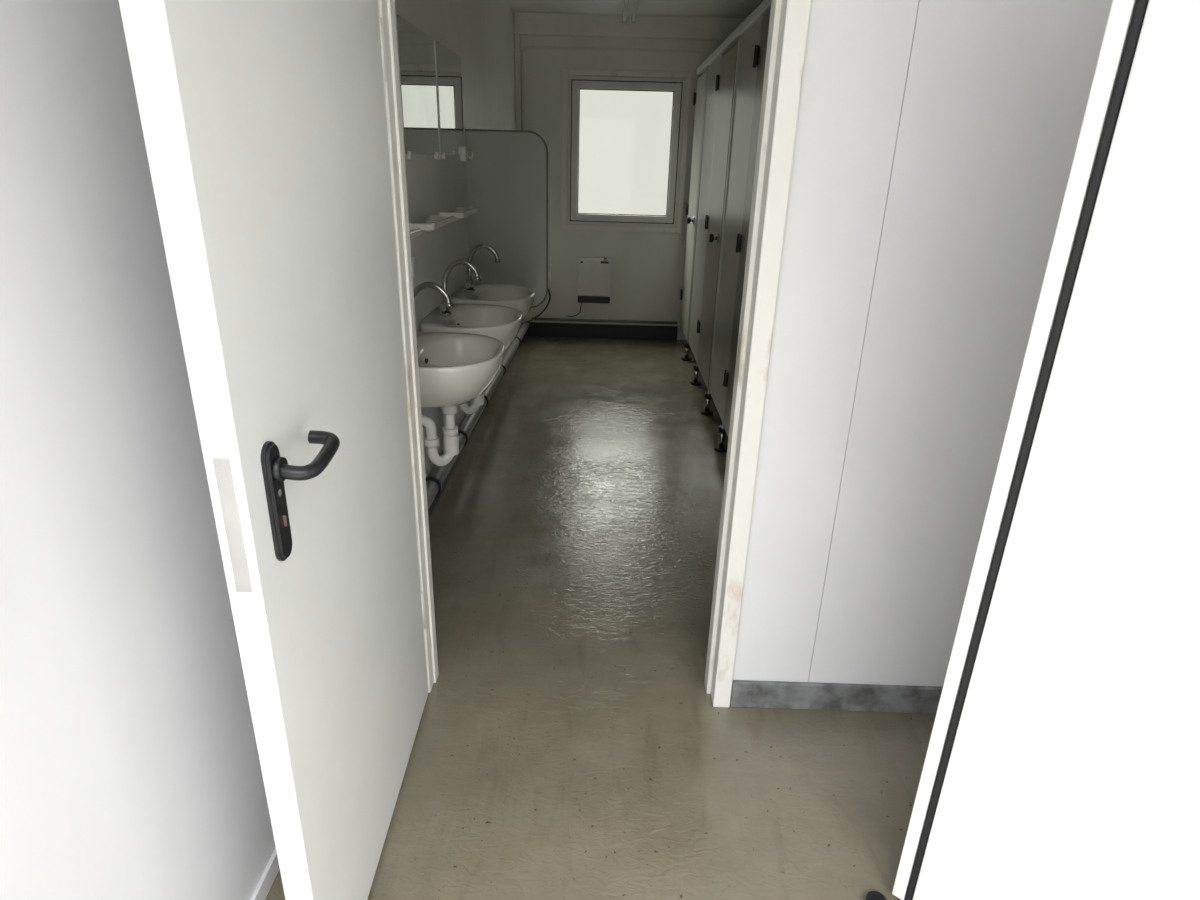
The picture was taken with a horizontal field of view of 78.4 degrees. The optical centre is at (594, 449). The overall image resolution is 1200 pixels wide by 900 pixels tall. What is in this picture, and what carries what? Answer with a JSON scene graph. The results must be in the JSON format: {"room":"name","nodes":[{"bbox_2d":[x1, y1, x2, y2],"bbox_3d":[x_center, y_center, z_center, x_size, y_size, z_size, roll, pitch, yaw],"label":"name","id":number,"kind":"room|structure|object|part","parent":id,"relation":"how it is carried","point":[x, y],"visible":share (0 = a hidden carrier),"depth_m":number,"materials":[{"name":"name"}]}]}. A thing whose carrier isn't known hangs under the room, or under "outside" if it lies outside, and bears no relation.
{"room":"restroom entrance hallway","nodes":[
{"label":"restroom entrance hallway","id":0,"kind":"room"},
{"bbox_2d":[0,0,275,899],"bbox_3d":[-0.723,-0.059,0.750,0.060,2.520,2.110,2,22,0],"label":"wall","id":1,"kind":"structure","parent":0,"point":[130,767],"depth_m":1.03,"materials":[{"name":"white paint"}]},
{"bbox_2d":[250,847,279,899],"bbox_3d":[-0.719,1.089,1.206,0.010,0.050,2.110,2,22,0],"label":"baseboard","id":2,"kind":"structure","parent":1,"relation":"attached to","point":[263,887],"depth_m":1.59,"materials":[{"name":"white plastic"}]},
{"bbox_2d":[394,0,515,476],"bbox_3d":[-0.729,-1.341,3.970,0.080,2.520,4.660,2,22,0],"label":"wall","id":3,"kind":"structure","parent":0,"point":[480,32],"depth_m":3.64,"materials":[{"name":"white paint"}]},
{"bbox_2d":[395,13,405,159],"bbox_3d":[-0.699,-1.174,2.336,0.016,0.470,0.622,2,22,0],"label":"wall mirror","id":4,"kind":"object","parent":3,"relation":"attached to","point":[395,13],"visible":0.09,"depth_m":2.61,"materials":[{"name":"silver metal"}]},
{"bbox_2d":[411,257,418,277],"bbox_3d":[-0.710,-0.722,2.902,0.012,0.080,0.080,2,22,0],"label":"wall socket","id":5,"kind":"object","parent":3,"relation":"attached to","point":[415,267],"visible":0.89,"depth_m":2.89,"materials":[{"name":"white plastic"}]},
{"bbox_2d":[409,228,420,239],"bbox_3d":[-0.667,-0.681,2.412,0.108,0.059,0.412,2,22,0],"label":"soap shelf","id":6,"kind":"object","parent":3,"relation":"attached to","point":[414,233],"visible":0.16,"depth_m":2.52,"materials":[{"name":"white ceramic"}]},
{"bbox_2d":[397,15,441,159],"bbox_3d":[-0.688,-1.405,2.916,0.016,0.470,0.612,2,22,0],"label":"wall mirror","id":7,"kind":"object","parent":3,"relation":"attached to","point":[417,50],"visible":0.99,"depth_m":2.87,"materials":[{"name":"silver metal"}]},
{"bbox_2d":[409,216,454,231],"bbox_3d":[-0.656,-0.902,2.969,0.108,0.059,0.412,2,22,0],"label":"soap shelf","id":8,"kind":"object","parent":3,"relation":"attached to","point":[435,222],"visible":0.78,"depth_m":2.92,"materials":[{"name":"white ceramic"}]},
{"bbox_2d":[417,220,435,223],"bbox_3d":[-0.657,-0.912,2.965,0.105,0.010,0.400,2,22,0],"label":"tray","id":9,"kind":"object","parent":8,"relation":"on","point":[426,221],"depth_m":2.96,"materials":[{"name":"white ceramic"}]},
{"bbox_2d":[436,41,463,158],"bbox_3d":[-0.676,-1.628,3.478,0.016,0.470,0.560,2,22,0],"label":"wall mirror","id":10,"kind":"object","parent":3,"relation":"attached to","point":[448,62],"visible":0.94,"depth_m":3.44,"materials":[{"name":"silver metal"}]},
{"bbox_2d":[428,422,476,519],"bbox_3d":[-0.712,-0.213,4.412,0.015,0.100,4.610,2,22,0],"label":"baseboard","id":11,"kind":"structure","parent":3,"relation":"attached to","point":[431,508],"depth_m":3.56,"materials":[{"name":"grey plastic"}]},
{"bbox_2d":[440,207,477,219],"bbox_3d":[-0.645,-1.124,3.527,0.108,0.059,0.412,2,22,0],"label":"soap shelf","id":12,"kind":"object","parent":3,"relation":"attached to","point":[460,212],"visible":0.81,"depth_m":3.50,"materials":[{"name":"white ceramic"}]},
{"bbox_2d":[416,332,504,465],"bbox_3d":[-0.534,-0.099,2.726,0.405,0.566,0.524,2,22,0],"label":"basin","id":13,"kind":"object","parent":3,"relation":"attached to","point":[455,369],"visible":0.63,"depth_m":2.67,"materials":[{"name":"white ceramic"}]},
{"bbox_2d":[413,282,452,347],"bbox_3d":[-0.586,-0.467,2.565,0.183,0.233,0.082,2,22,0],"label":"tap","id":14,"kind":"object","parent":13,"relation":"on","point":[448,303],"visible":0.56,"depth_m":2.54,"materials":[{"name":"silver metal"}]},
{"bbox_3d":[-0.580,-0.496,2.570,0.162,0.184,0.021,2,22,0],"label":"spout","id":15,"kind":"part","parent":14,"relation":"part of","materials":[{"name":"silver metal"}]},
{"bbox_3d":[-0.528,-0.271,2.658,0.403,0.196,0.524,2,22,0],"label":"bowl","id":16,"kind":"part","parent":13,"relation":"part of","materials":[{"name":"white ceramic"}]},
{"bbox_2d":[460,147,473,160],"bbox_3d":[-0.653,-1.521,3.778,0.065,0.070,0.060,2,22,0],"label":"towel hook","id":17,"kind":"object","parent":3,"relation":"attached to","point":[464,157],"visible":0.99,"depth_m":3.76,"materials":[{"name":"paint"}]},
{"bbox_3d":[-0.670,-1.521,3.778,0.030,0.070,0.060,2,22,0],"label":"plate","id":18,"kind":"part","parent":17,"relation":"part of","materials":[{"name":"paint"}]},
{"bbox_2d":[420,304,522,425],"bbox_3d":[-0.523,-0.312,3.287,0.405,0.583,0.524,2,22,0],"label":"basin","id":19,"kind":"object","parent":3,"relation":"attached to","point":[502,323],"visible":0.29,"depth_m":3.25,"materials":[{"name":"white ceramic"}]},
{"bbox_2d":[439,259,480,314],"bbox_3d":[-0.575,-0.689,3.122,0.183,0.233,0.082,2,22,0],"label":"tap","id":20,"kind":"object","parent":19,"relation":"on","point":[444,311],"visible":0.86,"depth_m":3.11,"materials":[{"name":"silver metal"}]},
{"bbox_3d":[-0.643,-0.605,3.125,0.030,0.032,0.023,2,22,0],"label":"knob","id":21,"kind":"part","parent":20,"relation":"part of","materials":[{"name":"silver metal"}]},
{"bbox_3d":[-0.569,-0.717,3.127,0.162,0.184,0.021,2,22,0],"label":"spout","id":22,"kind":"part","parent":20,"relation":"part of","materials":[{"name":"silver metal"}]},
{"bbox_3d":[-0.517,-0.492,3.216,0.403,0.196,0.524,2,22,0],"label":"bowl","id":23,"kind":"part","parent":19,"relation":"part of","materials":[{"name":"white ceramic"}]},
{"bbox_2d":[426,321,528,508],"bbox_3d":[-0.655,-0.345,4.342,0.120,0.198,4.500,2,22,0],"label":"drain pipework","id":24,"kind":"object","parent":3,"relation":"attached to","point":[436,477],"visible":0.39,"depth_m":3.65,"materials":[{"name":"black plastic"}]},
{"bbox_2d":[450,283,534,405],"bbox_3d":[-0.512,-0.525,3.848,0.405,0.603,0.524,2,22,0],"label":"basin","id":25,"kind":"object","parent":3,"relation":"attached to","point":[521,298],"visible":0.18,"depth_m":3.77,"materials":[{"name":"white ceramic"}]},
{"bbox_2d":[465,244,499,291],"bbox_3d":[-0.564,-0.910,3.680,0.183,0.233,0.082,2,22,0],"label":"tap","id":26,"kind":"object","parent":25,"relation":"on","point":[469,284],"visible":0.95,"depth_m":3.67,"materials":[{"name":"silver metal"}]},
{"bbox_3d":[-0.632,-0.826,3.682,0.030,0.032,0.023,2,22,0],"label":"knob","id":27,"kind":"part","parent":26,"relation":"part of","materials":[{"name":"silver metal"}]},
{"bbox_3d":[-0.558,-0.939,3.685,0.162,0.184,0.021,2,22,0],"label":"spout","id":28,"kind":"part","parent":26,"relation":"part of","materials":[{"name":"silver metal"}]},
{"bbox_3d":[-0.506,-0.714,3.773,0.403,0.196,0.524,2,22,0],"label":"bowl","id":29,"kind":"part","parent":25,"relation":"part of","materials":[{"name":"white ceramic"}]},
{"bbox_2d":[464,129,547,307],"bbox_3d":[-0.473,-1.240,4.012,0.438,0.931,0.035,2,22,0],"label":"privacy screen","id":30,"kind":"object","parent":3,"relation":"attached to","point":[507,172],"visible":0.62,"depth_m":3.98,"materials":[{"name":"plastic"}]},
{"bbox_2d":[548,264,551,279],"bbox_3d":[-0.266,-1.010,4.170,0.047,0.090,0.090,2,22,0],"label":"bracket","id":31,"kind":"object","parent":30,"relation":"attached to","point":[549,265],"visible":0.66,"depth_m":4.13,"materials":[{"name":"white plastic"}]},
{"bbox_2d":[521,289,550,324],"bbox_3d":[-0.467,-0.821,4.223,0.433,0.221,0.041,1,22,-1],"label":"loose cable","id":32,"kind":"object","parent":3,"relation":"attached to","point":[538,315],"visible":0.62,"depth_m":4.25,"materials":[{"name":"black plastic"}]},
{"bbox_2d":[514,12,745,39],"bbox_3d":[0.737,-3.251,5.662,2.710,0.150,0.050,2,22,0],"label":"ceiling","id":33,"kind":"structure","parent":3,"relation":"attached to","point":[525,23],"depth_m":5.64,"materials":[{"name":"white paint"}]},
{"bbox_2d":[514,34,523,321],"bbox_3d":[-0.625,-2.177,6.113,0.045,2.245,0.055,2,22,0],"label":"post","id":34,"kind":"object","parent":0,"point":[517,38],"depth_m":5.80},
{"bbox_2d":[520,35,567,322],"bbox_3d":[-0.478,-2.211,6.175,0.495,2.520,0.090,2,22,0],"label":"panel","id":35,"kind":"object","parent":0,"point":[543,68],"visible":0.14,"depth_m":5.96,"materials":[{"name":"white paint"}]},
{"bbox_2d":[567,75,571,223],"bbox_3d":[-0.208,-2.451,6.057,0.030,1.131,0.082,2,22,0],"label":"frame","id":36,"kind":"object","parent":35,"relation":"attached to","point":[569,76],"visible":0.84,"depth_m":6.01,"materials":[{"name":"plastic"}]},
{"bbox_2d":[570,80,572,220],"bbox_3d":[-0.191,-2.442,6.037,0.008,1.075,0.044,2,22,0],"label":"gasket","id":37,"kind":"object","parent":36,"relation":"attached to","point":[571,80],"visible":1,"depth_m":5.99,"materials":[{"name":"black rubber"}]},
{"bbox_2d":[568,69,686,222],"bbox_3d":[0.246,-2.472,6.029,0.930,1.143,0.102,2,22,0],"label":"window","id":38,"kind":"structure","parent":35,"relation":"attached to","point":[589,79],"depth_m":5.84,"materials":[{"name":"paint"}]},
{"bbox_3d":[-0.160,-2.441,6.036,0.056,1.061,0.077,2,22,0],"label":"sash","id":39,"kind":"part","parent":38,"relation":"part of","materials":[{"name":"white plastic"}]},
{"bbox_2d":[577,88,579,213],"bbox_3d":[-0.130,-2.439,6.032,0.006,0.951,0.054,2,22,0],"label":"gasket","id":40,"kind":"object","parent":38,"relation":"attached to","point":[579,88],"visible":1,"depth_m":6.00,"materials":[{"name":"black rubber"}]},
{"bbox_3d":[0.232,-1.962,6.218,0.754,0.056,0.077,2,22,0],"label":"sash bottom","id":41,"kind":"part","parent":38,"relation":"part of","materials":[{"name":"white plastic"}]},
{"bbox_2d":[578,213,665,215],"bbox_3d":[0.233,-1.989,6.204,0.744,0.006,0.054,2,22,0],"label":"bottom gasket","id":42,"kind":"object","parent":38,"relation":"on","point":[578,213],"visible":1,"depth_m":6.18,"materials":[{"name":"black rubber"}]},
{"bbox_3d":[0.257,-2.896,5.847,0.754,0.056,0.077,2,22,0],"label":"sash","id":43,"kind":"part","parent":38,"relation":"part of","materials":[{"name":"plastic"}]},
{"bbox_3d":[0.259,-2.949,5.850,0.876,0.030,0.082,2,22,0],"label":"frame","id":44,"kind":"part","parent":38,"relation":"part of","materials":[{"name":"plastic"}]},
{"bbox_3d":[0.259,-2.969,5.795,0.930,0.045,0.028,2,22,0],"label":"casing","id":45,"kind":"part","parent":38,"relation":"part of","materials":[{"name":"paint"}]},
{"bbox_2d":[666,92,673,215],"bbox_3d":[0.620,-2.416,6.026,0.006,0.951,0.054,2,22,0],"label":"gasket","id":46,"kind":"object","parent":38,"relation":"attached to","point":[673,92],"visible":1,"depth_m":6.00,"materials":[{"name":"black rubber"}]},
{"bbox_3d":[0.650,-2.417,6.029,0.056,1.061,0.077,2,22,0],"label":"sash","id":47,"kind":"part","parent":38,"relation":"part of","materials":[{"name":"white plastic"}]},
{"bbox_2d":[265,336,935,899],"bbox_3d":[0.568,0.302,3.472,3.100,0.100,6.950,2,22,0],"label":"floor","id":48,"kind":"structure","parent":0,"point":[571,743],"depth_m":2.15,"materials":[{"name":"plastic"}]},
{"bbox_2d":[680,53,725,384],"bbox_3d":[1.361,-1.677,5.500,1.305,2.118,1.344,2,22,0],"label":"stall","id":49,"kind":"object","parent":48,"relation":"on","point":[705,99],"visible":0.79,"depth_m":5.42,"materials":[{"name":"grey laminate"}]},
{"bbox_3d":[0.742,-0.736,5.935,0.076,0.016,0.076,2,22,0],"label":"foot plate","id":50,"kind":"part","parent":49,"relation":"part of","materials":[{"name":"black plastic"}]},
{"bbox_3d":[0.783,-1.885,5.817,0.024,1.940,0.586,2,22,0],"label":"door","id":51,"kind":"part","parent":49,"relation":"part of","materials":[{"name":"laminate"}]},
{"bbox_3d":[0.729,-0.484,5.303,0.076,0.016,0.076,2,22,0],"label":"foot plate","id":52,"kind":"part","parent":49,"relation":"part of","materials":[{"name":"black plastic"}]},
{"bbox_3d":[0.787,-1.772,5.523,0.037,1.988,0.032,2,22,0],"label":"post","id":53,"kind":"part","parent":49,"relation":"part of","materials":[{"name":"laminate"}]},
{"bbox_3d":[0.781,-1.651,5.205,0.024,1.978,0.644,2,22,0],"label":"fixed panel","id":54,"kind":"part","parent":49,"relation":"part of","materials":[{"name":"grey laminate"}]},
{"bbox_3d":[0.774,-1.521,4.891,0.037,1.988,0.032,2,22,0],"label":"post","id":55,"kind":"part","parent":49,"relation":"part of","materials":[{"name":"laminate"}]},
{"bbox_2d":[697,14,767,451],"bbox_3d":[1.337,-1.197,4.292,1.305,2.118,1.324,2,22,0],"label":"stall","id":56,"kind":"object","parent":48,"relation":"on","point":[736,81],"visible":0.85,"depth_m":4.18,"materials":[{"name":"grey laminate"}]},
{"bbox_3d":[0.717,-0.241,4.690,0.076,0.016,0.076,2,22,0],"label":"foot plate","id":57,"kind":"part","parent":56,"relation":"part of","materials":[{"name":"black plastic"}]},
{"bbox_3d":[0.699,-1.269,4.400,0.022,0.050,0.050,2,22,0],"label":"knob","id":58,"kind":"part","parent":56,"relation":"part of","materials":[{"name":"black plastic"}]},
{"bbox_3d":[0.759,-1.395,4.586,0.024,1.940,0.616,2,22,0],"label":"door","id":59,"kind":"part","parent":56,"relation":"part of","materials":[{"name":"laminate"}]},
{"bbox_3d":[0.706,-0.008,4.105,0.076,0.016,0.076,2,22,0],"label":"foot plate","id":60,"kind":"part","parent":56,"relation":"part of","materials":[{"name":"black plastic"}]},
{"bbox_3d":[0.762,-1.277,4.278,0.037,1.988,0.032,2,22,0],"label":"post","id":61,"kind":"part","parent":56,"relation":"part of","materials":[{"name":"laminate"}]},
{"bbox_2d":[696,0,770,74],"bbox_3d":[0.780,-2.111,3.620,0.054,0.045,4.575,2,22,0],"label":"rail","id":62,"kind":"object","parent":56,"relation":"attached to","point":[765,7],"depth_m":3.96,"materials":[{"name":"grey metal"}]},
{"bbox_3d":[0.757,-1.165,3.983,0.024,1.978,0.594,2,22,0],"label":"fixed panel","id":63,"kind":"part","parent":56,"relation":"part of","materials":[{"name":"grey laminate"}]},
{"bbox_3d":[0.751,-1.044,3.692,0.037,1.988,0.032,2,22,0],"label":"post","id":64,"kind":"part","parent":56,"relation":"part of","materials":[{"name":"laminate"}]},
{"bbox_2d":[723,14,769,435],"bbox_3d":[1.314,-0.717,3.084,1.305,2.118,1.344,2,22,0],"label":"stall","id":65,"kind":"object","parent":48,"relation":"on","point":[759,59],"visible":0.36,"depth_m":3.53,"materials":[{"name":"grey laminate"}]},
{"bbox_2d":[865,891,886,899],"bbox_3d":[0.611,0.981,1.594,0.044,0.030,0.044,2,22,0],"label":"door stop","id":66,"kind":"object","parent":48,"relation":"on","point":[872,895],"visible":1,"depth_m":1.59,"materials":[{"name":"black rubber"}]},
{"bbox_2d":[565,230,676,325],"bbox_3d":[0.219,-1.468,6.456,0.940,0.965,0.090,2,22,0],"label":"panel","id":67,"kind":"object","parent":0,"point":[643,263],"visible":0.64,"depth_m":6.38,"materials":[{"name":"white paint"}]},
{"bbox_2d":[577,257,611,302],"bbox_3d":[-0.002,-1.470,6.351,0.290,0.387,0.112,2,22,0],"label":"wall heater","id":68,"kind":"object","parent":67,"relation":"attached to","point":[593,274],"visible":1,"depth_m":6.30,"materials":[{"name":"white plastic"}]},
{"bbox_2d":[578,296,609,302],"bbox_3d":[-0.005,-1.324,6.418,0.280,0.065,0.095,2,22,0],"label":"grille","id":69,"kind":"object","parent":68,"relation":"attached to","point":[581,299],"depth_m":6.37,"materials":[{"name":"black plastic"}]},
{"bbox_2d":[524,322,677,339],"bbox_3d":[0.030,-1.061,6.557,1.415,0.125,0.030,2,22,0],"label":"baseboard","id":70,"kind":"structure","parent":67,"relation":"attached to","point":[540,329],"depth_m":6.54,"materials":[{"name":"black plastic"}]},
{"bbox_2d":[531,317,676,323],"bbox_3d":[0.087,-1.138,6.477,1.285,0.023,0.024,2,22,0],"label":"supply pipe","id":71,"kind":"object","parent":67,"relation":"attached to","point":[542,319],"visible":0.84,"depth_m":6.47,"materials":[{"name":"white plastic"}]},
{"bbox_2d":[570,221,673,226],"bbox_3d":[0.232,-1.926,6.257,0.876,0.030,0.082,2,22,0],"label":"frame","id":72,"kind":"object","parent":67,"relation":"attached to","point":[571,222],"visible":0.8,"depth_m":6.22,"materials":[{"name":"plastic"}]},
{"bbox_2d":[571,220,672,223],"bbox_3d":[0.232,-1.934,6.231,0.864,0.008,0.044,2,22,0],"label":"frame bottom gap","id":73,"kind":"object","parent":72,"relation":"on","point":[571,220],"visible":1,"depth_m":6.21,"materials":[{"name":"black rubber"}]},
{"bbox_2d":[568,36,688,78],"bbox_3d":[0.265,-3.165,5.781,0.940,0.420,0.090,2,22,0],"label":"panel","id":74,"kind":"object","parent":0,"point":[577,59],"visible":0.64,"depth_m":5.76,"materials":[{"name":"white paint"}]},
{"bbox_2d":[521,46,712,129],"bbox_3d":[0.199,-2.624,5.936,1.601,1.097,0.018,2,22,0],"label":"conduit","id":75,"kind":"object","parent":74,"relation":"attached to","point":[526,47],"visible":0.84,"depth_m":5.73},
{"bbox_2d":[507,0,763,17],"bbox_3d":[0.633,-2.122,2.507,3.100,0.080,6.950,2,22,0],"label":"ceiling","id":76,"kind":"structure","parent":0,"point":[696,8],"depth_m":5.33,"materials":[{"name":"white paint"}]},
{"bbox_2d":[622,0,638,23],"bbox_3d":[0.236,-2.860,4.590,0.096,0.108,1.650,2,22,0],"label":"lamp","id":77,"kind":"object","parent":76,"relation":"attached to","point":[630,7],"visible":1,"depth_m":5.01,"materials":[{"name":"white plastic"}]},
{"bbox_2d":[671,39,723,339],"bbox_3d":[1.426,-2.155,6.160,1.435,2.520,0.090,2,22,0],"label":"panel","id":78,"kind":"object","parent":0,"point":[694,60],"visible":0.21,"depth_m":6.10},
{"bbox_2d":[561,68,691,232],"bbox_3d":[0.244,-2.424,6.013,1.020,1.220,0.028,2,22,0],"label":"window frame","id":79,"kind":"structure","parent":78,"relation":"attached to","point":[689,74],"depth_m":6.06,"materials":[{"name":"paint"}]},
{"bbox_2d":[673,78,685,226],"bbox_3d":[0.698,-2.424,6.050,0.030,1.131,0.082,2,22,0],"label":"frame","id":80,"kind":"object","parent":78,"relation":"attached to","point":[684,79],"visible":0.83,"depth_m":6.00,"materials":[{"name":"plastic"}]},
{"bbox_2d":[673,82,682,223],"bbox_3d":[0.681,-2.416,6.031,0.008,1.075,0.044,2,22,0],"label":"gasket","id":81,"kind":"object","parent":80,"relation":"attached to","point":[682,82],"visible":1,"depth_m":5.99,"materials":[{"name":"black rubber"}]},
{"bbox_2d":[733,0,918,681],"bbox_3d":[0.543,-0.426,1.757,0.223,2.520,0.080,2,22,0],"label":"panel","id":82,"kind":"object","parent":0,"point":[857,55],"visible":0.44,"depth_m":1.75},
{"bbox_2d":[710,0,811,707],"bbox_3d":[0.401,-0.221,1.841,0.050,2.070,0.116,2,22,0],"label":"door frame","id":83,"kind":"structure","parent":82,"relation":"attached to","point":[795,14],"depth_m":1.75,"materials":[{"name":"paint"}]},
{"bbox_2d":[704,0,781,693],"bbox_3d":[0.371,-0.209,1.877,0.014,2.020,0.056,2,22,0],"label":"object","id":84,"kind":"object","parent":83,"relation":"attached to","point":[775,11],"visible":1,"depth_m":1.81,"materials":[{"name":"paint"}]},
{"bbox_2d":[808,0,1112,686],"bbox_3d":[1.356,-0.402,1.751,1.400,2.520,0.080,2,22,0],"label":"panel","id":85,"kind":"object","parent":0,"point":[996,92],"visible":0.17,"depth_m":1.75,"materials":[{"name":"white paint"}]},
{"bbox_2d":[730,680,942,713],"bbox_3d":[0.899,0.731,2.159,0.993,0.090,0.014,2,22,0],"label":"baseboard","id":86,"kind":"structure","parent":85,"relation":"attached to","point":[744,693],"depth_m":2.15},
{"bbox_3d":[1.436,0.005,0.733,0.060,2.520,2.110,2,22,0],"label":"wall","id":87,"kind":"structure","parent":0,"visible":0},
{"bbox_2d":[892,0,1148,899],"bbox_3d":[1.032,0.150,0.997,0.888,2.005,0.060,19,27,36],"label":"door frame","id":88,"kind":"structure","parent":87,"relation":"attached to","point":[1133,9],"depth_m":1.17,"materials":[{"name":"white paint"}]},
{"bbox_3d":[0.691,0.045,1.239,0.026,2.005,0.014,19,27,37],"label":"cover lip","id":89,"kind":"part","parent":88,"relation":"part of","materials":[{"name":"white paint"}]},
{"bbox_3d":[0.704,0.059,1.226,0.014,1.980,0.012,19,27,36],"label":"gasket strip","id":90,"kind":"part","parent":88,"relation":"part of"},
{"bbox_2d":[912,0,1199,899],"bbox_3d":[1.027,0.169,0.971,0.836,1.980,0.017,19,27,37],"label":"door","id":91,"kind":"structure","parent":88,"relation":"attached to","point":[1073,770],"depth_m":1.17,"materials":[{"name":"white paint"}]},
{"bbox_3d":[-0.738,-0.465,1.767,0.470,2.520,0.080,2,22,0],"label":"panel","id":92,"kind":"object","parent":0,"visible":0},
{"bbox_2d":[378,0,433,692],"bbox_3d":[-0.486,-0.252,1.858,0.045,2.070,0.095,2,22,0],"label":"door frame","id":93,"kind":"structure","parent":92,"relation":"attached to","point":[382,4],"depth_m":1.80,"materials":[{"name":"paint"}]},
{"bbox_2d":[119,0,427,899],"bbox_3d":[-0.486,-0.040,1.405,0.067,1.988,0.897,1,22,-1],"label":"leaf","id":94,"kind":"object","parent":93,"relation":"attached to","point":[265,120],"depth_m":1.17,"materials":[{"name":"white paint"}]},
{"bbox_3d":[-0.512,-0.040,1.402,0.015,1.988,0.858,1,22,-1],"label":"rebate lip","id":95,"kind":"part","parent":94,"relation":"part of","materials":[{"name":"white paint"}]},
{"bbox_2d":[212,458,252,592],"bbox_3d":[-0.481,0.104,0.979,0.022,0.200,0.002,1,22,-1],"label":"latch plate","id":96,"kind":"object","parent":94,"relation":"attached to","point":[222,468],"visible":1,"depth_m":0.98,"materials":[{"name":"metal"}]},
{"bbox_3d":[-0.454,0.075,1.053,0.010,0.185,0.044,1,22,-1],"label":"handle","id":97,"kind":"part","parent":94,"relation":"part of","materials":[{"name":"black plastic"}]},
{"bbox_2d":[271,457,287,480],"bbox_3d":[-0.443,0.027,1.034,0.012,0.034,0.034,1,22,-1],"label":"rosette","id":98,"kind":"object","parent":94,"relation":"attached to","point":[277,463],"depth_m":1.02,"materials":[{"name":"black plastic"}]},
{"bbox_2d":[283,515,287,526],"bbox_3d":[-0.453,0.103,1.064,0.014,0.030,0.015,1,22,-1],"label":"cylinder","id":99,"kind":"object","parent":94,"relation":"attached to","point":[284,517],"visible":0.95,"depth_m":1.06,"materials":[{"name":"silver metal"}]},
{"bbox_2d":[281,430,339,480],"bbox_3d":[-0.419,0.007,1.088,0.061,0.033,0.137,1,22,-1],"label":"lever","id":100,"kind":"object","parent":94,"relation":"attached to","point":[330,441],"visible":1,"depth_m":1.06,"materials":[{"name":"black plastic"}]},
{"bbox_3d":[-0.454,-0.847,1.558,0.016,0.120,0.016,1,22,-1],"label":"hinge","id":101,"kind":"part","parent":94,"relation":"part of","materials":[{"name":"silver metal"}]},
{"bbox_3d":[-0.489,0.453,2.075,0.016,0.120,0.016,1,22,-1],"label":"hinge","id":102,"kind":"part","parent":94,"relation":"part of","materials":[{"name":"silver metal"}]},
{"bbox_2d":[387,0,438,682],"bbox_3d":[-0.462,-0.235,1.885,0.008,2.020,0.040,2,22,0],"label":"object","id":103,"kind":"object","parent":93,"relation":"attached to","point":[390,3],"visible":1,"depth_m":1.83,"materials":[{"name":"paint"}]}
]}

